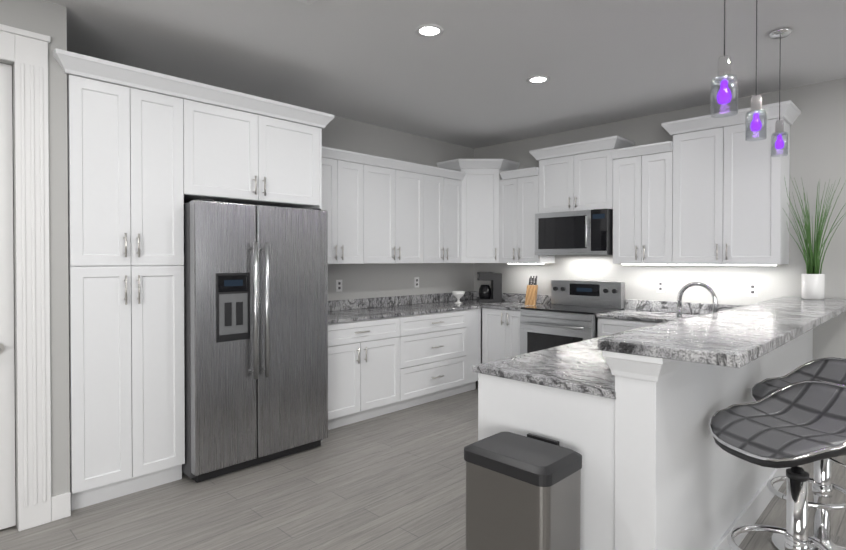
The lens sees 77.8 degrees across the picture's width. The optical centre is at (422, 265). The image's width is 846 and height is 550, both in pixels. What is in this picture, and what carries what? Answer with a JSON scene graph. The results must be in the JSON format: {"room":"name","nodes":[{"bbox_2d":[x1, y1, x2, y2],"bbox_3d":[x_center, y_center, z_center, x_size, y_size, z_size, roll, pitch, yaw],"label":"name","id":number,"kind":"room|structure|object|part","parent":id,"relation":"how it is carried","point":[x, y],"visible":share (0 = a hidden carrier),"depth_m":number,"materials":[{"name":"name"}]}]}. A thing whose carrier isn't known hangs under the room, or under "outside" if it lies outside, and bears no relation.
{"room":"kitchen","nodes":[
{"label":"kitchen","id":0,"kind":"room"},
{"bbox_2d":[0,0,69,528],"bbox_3d":[-4.026,0.000,1.268,0.720,2.780,5.208,1,1,45],"label":"wall","id":1,"kind":"structure","parent":0,"point":[43,17],"depth_m":2.83,"materials":[{"name":"paint"}]},
{"bbox_2d":[0,63,15,529],"bbox_3d":[-2.432,0.165,2.430,0.099,2.406,0.852,1,1,45],"label":"door leaf","id":2,"kind":"structure","parent":1,"relation":"in","point":[7,457],"depth_m":2.72,"materials":[{"name":"white wood"}]},
{"bbox_2d":[0,24,50,530],"bbox_3d":[-2.393,0.083,2.390,0.030,2.590,1.160,1,1,45],"label":"door frame","id":3,"kind":"structure","parent":1,"relation":"attached to","point":[26,51],"depth_m":2.74,"materials":[{"name":"white wood"}]},
{"bbox_2d":[67,74,473,300],"bbox_3d":[-2.811,-0.020,3.154,0.200,2.780,9.600,1,1,45],"label":"wall","id":4,"kind":"structure","parent":0,"point":[360,281],"depth_m":5.52,"materials":[{"name":"paint"}]},
{"bbox_2d":[185,80,320,208],"bbox_3d":[-1.406,-0.809,3.912,0.718,0.700,1.015,1,1,45],"label":"upper cabinet","id":5,"kind":"object","parent":4,"relation":"attached to","point":[235,156],"depth_m":3.62,"materials":[{"name":"white wood"}]},
{"bbox_2d":[336,280,341,291],"bbox_3d":[-0.806,0.192,5.041,0.007,0.115,0.070,1,1,45],"label":"wall outlet","id":6,"kind":"object","parent":4,"relation":"attached to","point":[338,282],"depth_m":5.04,"materials":[{"name":"white plastic"}]},
{"bbox_2d":[320,156,364,263],"bbox_3d":[-0.868,-0.478,4.742,0.323,0.920,0.583,1,1,45],"label":"upper cabinet","id":7,"kind":"object","parent":4,"relation":"attached to","point":[342,182],"depth_m":4.69,"materials":[{"name":"white wood"}]},
{"bbox_2d":[365,164,424,263],"bbox_3d":[-0.386,-0.483,5.231,0.323,0.920,0.791,1,1,45],"label":"upper cabinet","id":8,"kind":"object","parent":4,"relation":"attached to","point":[394,199],"depth_m":5.10,"materials":[{"name":"white wood"}]},
{"bbox_2d":[414,277,418,287],"bbox_3d":[-0.068,0.184,5.788,0.007,0.115,0.070,1,1,45],"label":"wall outlet","id":9,"kind":"object","parent":4,"relation":"attached to","point":[416,279],"depth_m":5.78,"materials":[{"name":"white plastic"}]},
{"bbox_2d":[425,172,460,262],"bbox_3d":[0.106,-0.488,5.729,0.323,0.920,0.609,1,1,45],"label":"upper cabinet","id":10,"kind":"object","parent":4,"relation":"attached to","point":[442,193],"depth_m":5.60,"materials":[{"name":"white wood"}]},
{"bbox_2d":[437,160,516,179],"bbox_3d":[0.634,-0.607,6.061,0.607,1.150,0.607,1,1,45],"label":"crown molding","id":11,"kind":"structure","parent":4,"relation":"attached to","point":[508,167],"depth_m":5.83,"materials":[{"name":"white wood"}]},
{"bbox_2d":[0,381,845,549],"bbox_3d":[0.178,1.451,0.219,8.600,0.100,10.000,1,1,45],"label":"floor","id":12,"kind":"structure","parent":0,"point":[395,480],"depth_m":3.01,"materials":[{"name":"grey wood"}]},
{"bbox_2d":[51,492,70,520],"bbox_3d":[0.434,1.339,-0.035,7.480,0.130,9.600,1,1,45],"label":"baseboard","id":13,"kind":"structure","parent":12,"relation":"on","point":[60,506],"depth_m":2.84,"materials":[{"name":"white wood"}]},
{"bbox_2d":[57,52,188,510],"bbox_3d":[-1.977,0.107,3.343,0.718,2.520,0.610,1,1,45],"label":"tall cabinet","id":14,"kind":"object","parent":12,"relation":"on","point":[128,161],"depth_m":3.06,"materials":[{"name":"white wood"}]},
{"bbox_2d":[182,199,327,482],"bbox_3d":[-1.319,0.469,3.839,0.869,1.787,0.991,1,1,45],"label":"refrigerator","id":15,"kind":"object","parent":12,"relation":"on","point":[255,334],"visible":0.92,"depth_m":3.49,"materials":[{"name":"silver metal"}]},
{"bbox_2d":[328,328,400,429],"bbox_3d":[-0.750,0.908,4.667,0.618,0.890,0.914,1,1,45],"label":"base cabinet","id":16,"kind":"object","parent":12,"relation":"on","point":[363,384],"depth_m":4.47,"materials":[{"name":"white wood"}]},
{"bbox_2d":[328,300,545,331],"bbox_3d":[0.076,0.443,5.127,1.139,0.030,2.736,1,1,45],"label":"countertop","id":17,"kind":"structure","parent":16,"relation":"on","point":[393,315],"depth_m":5.06,"materials":[{"name":"grey stone"}]},
{"bbox_2d":[452,291,464,303],"bbox_3d":[0.396,0.353,5.838,0.150,0.135,0.150,1,1,45],"label":"pedestal bowl","id":18,"kind":"object","parent":17,"relation":"on","point":[458,295],"visible":1,"depth_m":5.80,"materials":[{"name":"white ceramic"}]},
{"bbox_2d":[477,272,501,301],"bbox_3d":[0.768,0.248,6.073,0.262,0.340,0.200,0,1,0],"label":"coffee maker","id":19,"kind":"object","parent":17,"relation":"on","point":[493,292],"visible":1,"depth_m":5.97,"materials":[{"name":"black plastic"}]},
{"bbox_2d":[525,276,537,305],"bbox_3d":[1.179,0.267,5.684,0.100,0.310,0.225,0,1,25],"label":"knife block","id":20,"kind":"object","parent":17,"relation":"on","point":[531,293],"visible":1,"depth_m":5.64,"materials":[{"name":"brown wood"}]},
{"bbox_2d":[401,320,468,409],"bbox_3d":[-0.096,0.901,5.330,0.618,0.890,0.948,1,1,45],"label":"base cabinet","id":21,"kind":"object","parent":12,"relation":"on","point":[420,383],"depth_m":5.07,"materials":[{"name":"white wood"}]},
{"bbox_2d":[469,316,480,331],"bbox_3d":[0.327,0.897,5.758,0.618,0.890,0.257,1,1,45],"label":"base cabinet","id":22,"kind":"object","parent":12,"relation":"on","point":[475,324],"depth_m":5.58,"materials":[{"name":"white wood"}]},
{"bbox_2d":[482,316,504,331],"bbox_3d":[0.956,0.897,5.751,0.327,0.890,0.618,1,1,45],"label":"base cabinet","id":23,"kind":"object","parent":12,"relation":"on","point":[488,322],"depth_m":5.54,"materials":[{"name":"white wood"}]},
{"bbox_2d":[505,312,521,327],"bbox_3d":[1.145,0.899,5.564,0.205,0.890,0.618,1,1,45],"label":"base cabinet","id":24,"kind":"object","parent":12,"relation":"on","point":[511,318],"depth_m":5.36,"materials":[{"name":"white wood"}]},
{"bbox_2d":[464,432,581,549],"bbox_3d":[0.368,1.037,1.994,0.382,0.690,0.340,1,1,45],"label":"trash can","id":25,"kind":"object","parent":12,"relation":"on","point":[522,492],"visible":1,"depth_m":1.90,"materials":[{"name":"metal"}]},
{"bbox_2d":[520,280,624,354],"bbox_3d":[1.447,0.753,5.157,0.774,1.190,0.738,1,1,45],"label":"range","id":26,"kind":"object","parent":12,"relation":"on","point":[567,315],"visible":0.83,"depth_m":5.11,"materials":[{"name":"silver metal"}]},
{"bbox_2d":[469,368,684,549],"bbox_3d":[0.710,0.932,2.411,0.670,0.890,0.655,1,1,45],"label":"base cabinet","id":27,"kind":"object","parent":12,"relation":"on","point":[631,398],"depth_m":1.97,"materials":[{"name":"white wood"}]},
{"bbox_2d":[377,308,700,399],"bbox_3d":[1.351,0.460,3.541,1.353,0.030,3.202,1,1,45],"label":"countertop","id":28,"kind":"structure","parent":27,"relation":"on","point":[577,366],"depth_m":2.66,"materials":[{"name":"grey stone"}]},
{"bbox_2d":[677,282,716,316],"bbox_3d":[1.645,0.273,3.152,0.242,0.351,0.099,1,1,45],"label":"faucet","id":29,"kind":"object","parent":28,"relation":"on","point":[681,292],"visible":0.75,"depth_m":3.18,"materials":[{"name":"silver metal"}]},
{"bbox_2d":[597,296,845,367],"bbox_3d":[1.946,0.282,2.928,0.465,0.040,3.237,1,1,45],"label":"countertop","id":30,"kind":"structure","parent":27,"relation":"on","point":[739,336],"depth_m":2.12,"materials":[{"name":"grey stone"}]},
{"bbox_2d":[784,176,845,299],"bbox_3d":[2.921,-0.223,3.877,0.393,0.948,0.477,1,1,45],"label":"potted plant","id":31,"kind":"object","parent":30,"relation":"on","point":[812,283],"visible":0.98,"depth_m":3.90,"materials":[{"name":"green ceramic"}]},
{"bbox_2d":[685,364,724,549],"bbox_3d":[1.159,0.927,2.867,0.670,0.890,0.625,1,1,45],"label":"half wall","id":32,"kind":"structure","parent":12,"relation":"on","point":[704,384],"depth_m":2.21,"materials":[{"name":"white paint"}]},
{"bbox_2d":[725,364,752,515],"bbox_3d":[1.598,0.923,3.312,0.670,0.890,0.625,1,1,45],"label":"base cabinet","id":33,"kind":"object","parent":12,"relation":"on","point":[738,381],"depth_m":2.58,"materials":[{"name":"white wood"}]},
{"bbox_2d":[753,352,776,483],"bbox_3d":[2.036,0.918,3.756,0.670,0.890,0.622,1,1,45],"label":"base cabinet","id":34,"kind":"object","parent":12,"relation":"on","point":[764,368],"depth_m":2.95,"materials":[{"name":"white wood"}]},
{"bbox_2d":[708,380,845,549],"bbox_3d":[1.422,0.928,2.019,0.523,0.906,0.483,0,1,-15],"label":"bar stool","id":35,"kind":"object","parent":12,"relation":"on","point":[796,426],"visible":1,"depth_m":2.01,"materials":[{"name":"silver metal"}]},
{"bbox_3d":[1.422,0.596,2.015,0.523,0.244,0.483,0,1,-15],"label":"seat","id":36,"kind":"part","parent":35,"relation":"part of","materials":[{"name":"leather"}]},
{"bbox_2d":[750,357,845,549],"bbox_3d":[1.900,0.922,2.515,0.523,0.906,0.483,0,1,-19],"label":"bar stool","id":37,"kind":"object","parent":12,"relation":"on","point":[832,369],"visible":0.46,"depth_m":2.56,"materials":[{"name":"silver metal"}]},
{"bbox_3d":[1.900,0.591,2.512,0.523,0.244,0.483,0,1,-19],"label":"seat","id":38,"kind":"part","parent":37,"relation":"part of","materials":[{"name":"leather"}]},
{"bbox_2d":[43,0,845,148],"bbox_3d":[0.178,-1.429,0.189,8.600,0.100,10.000,1,1,45],"label":"ceiling","id":39,"kind":"structure","parent":0,"point":[466,74],"depth_m":3.48,"materials":[{"name":"paint"}]},
{"bbox_2d":[297,0,316,4],"bbox_3d":[-0.623,-1.396,2.602,0.270,0.015,0.310,1,1,45],"label":"ceiling vent","id":40,"kind":"object","parent":39,"relation":"in","point":[308,2],"visible":1,"depth_m":2.77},
{"bbox_2d":[415,24,443,36],"bbox_3d":[0.038,-1.406,3.137,0.174,0.007,0.174,0,1,36],"label":"recessed light","id":41,"kind":"object","parent":39,"relation":"in","point":[429,30],"depth_m":3.13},
{"bbox_2d":[526,75,549,83],"bbox_3d":[0.874,-1.415,3.984,0.174,0.007,0.174,0,1,36],"label":"recessed light","id":42,"kind":"object","parent":39,"relation":"in","point":[537,79],"depth_m":3.98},
{"bbox_2d":[710,0,737,117],"bbox_3d":[1.100,-0.974,1.911,0.120,0.844,0.120,1,1,45],"label":"pendant light","id":43,"kind":"object","parent":39,"relation":"hanging from","point":[724,77],"visible":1,"depth_m":1.90,"materials":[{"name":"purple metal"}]},
{"bbox_3d":[1.100,-0.621,1.915,0.088,0.137,0.088,1,1,45],"label":"glass","id":44,"kind":"part","parent":43,"relation":"part of","materials":[{"name":"glass"}]},
{"bbox_2d":[745,0,766,140],"bbox_3d":[1.616,-1.008,2.540,0.120,0.789,0.120,1,1,45],"label":"pendant light","id":45,"kind":"object","parent":39,"relation":"hanging from","point":[755,111],"visible":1,"depth_m":2.53,"materials":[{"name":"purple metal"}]},
{"bbox_3d":[1.616,-0.682,2.543,0.088,0.137,0.088,1,1,45],"label":"glass","id":46,"kind":"part","parent":45,"relation":"part of","materials":[{"name":"purple glass"}]},
{"bbox_2d":[768,27,791,156],"bbox_3d":[2.153,-1.037,3.162,0.120,0.744,0.120,1,1,45],"label":"pendant light","id":47,"kind":"object","parent":39,"relation":"hanging from","point":[779,132],"visible":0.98,"depth_m":3.15,"materials":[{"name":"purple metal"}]},
{"bbox_3d":[2.153,-0.734,3.165,0.088,0.137,0.088,1,1,45],"label":"glass","id":48,"kind":"part","parent":47,"relation":"part of","materials":[{"name":"purple glass"}]},
{"bbox_2d":[457,159,500,262],"bbox_3d":[0.636,-0.606,5.836,0.312,1.147,0.313,1,1,45],"label":"upper cabinet","id":49,"kind":"object","parent":0,"relation":"attached to","point":[480,179],"depth_m":5.83,"materials":[{"name":"white wood"}]},
{"bbox_2d":[474,78,845,363],"bbox_3d":[3.620,-0.026,3.691,8.600,2.780,0.200,1,1,45],"label":"wall","id":50,"kind":"structure","parent":0,"point":[817,140],"depth_m":4.34,"materials":[{"name":"paint"}]},
{"bbox_2d":[501,172,554,263],"bbox_3d":[1.136,-0.489,5.767,0.518,0.920,0.323,1,1,45],"label":"upper cabinet","id":51,"kind":"object","parent":50,"relation":"attached to","point":[520,197],"depth_m":5.63,"materials":[{"name":"white wood"}]},
{"bbox_2d":[537,136,628,212],"bbox_3d":[1.605,-0.868,5.300,0.800,0.660,0.323,1,1,45],"label":"upper cabinet","id":52,"kind":"object","parent":50,"relation":"attached to","point":[574,182],"depth_m":5.14,"materials":[{"name":"white wood"}]},
{"bbox_2d":[535,209,612,254],"bbox_3d":[1.556,-0.321,5.256,0.770,0.426,0.455,1,1,45],"label":"microwave","id":53,"kind":"object","parent":52,"relation":"attached to","point":[585,232],"visible":0.96,"depth_m":5.08,"materials":[{"name":"silver metal"}]},
{"bbox_2d":[613,148,672,263],"bbox_3d":[2.080,-0.506,4.835,0.535,0.975,0.323,1,1,45],"label":"upper cabinet","id":54,"kind":"object","parent":50,"relation":"attached to","point":[642,185],"depth_m":4.70,"materials":[{"name":"white wood"}]},
{"bbox_2d":[657,280,664,292],"bbox_3d":[2.230,0.194,4.920,0.070,0.115,0.007,1,1,45],"label":"wall outlet","id":55,"kind":"object","parent":50,"relation":"attached to","point":[660,283],"depth_m":4.91,"materials":[{"name":"white plastic"}]},
{"bbox_2d":[625,300,736,315],"bbox_3d":[2.469,0.383,4.674,1.352,0.100,0.019,1,1,45],"label":"backsplash","id":56,"kind":"structure","parent":50,"relation":"attached to","point":[645,305],"depth_m":4.85,"materials":[{"name":"grey stone"}]},
{"bbox_2d":[669,101,792,265],"bbox_3d":[2.550,-0.621,4.370,0.785,1.214,0.323,1,1,45],"label":"upper cabinet","id":57,"kind":"object","parent":50,"relation":"attached to","point":[730,198],"depth_m":4.22,"materials":[{"name":"white wood"}]},
{"bbox_2d":[748,282,757,296],"bbox_3d":[2.764,0.199,4.393,0.070,0.115,0.007,1,1,45],"label":"wall outlet","id":58,"kind":"object","parent":50,"relation":"attached to","point":[752,289],"depth_m":4.39,"materials":[{"name":"white plastic"}]}
]}

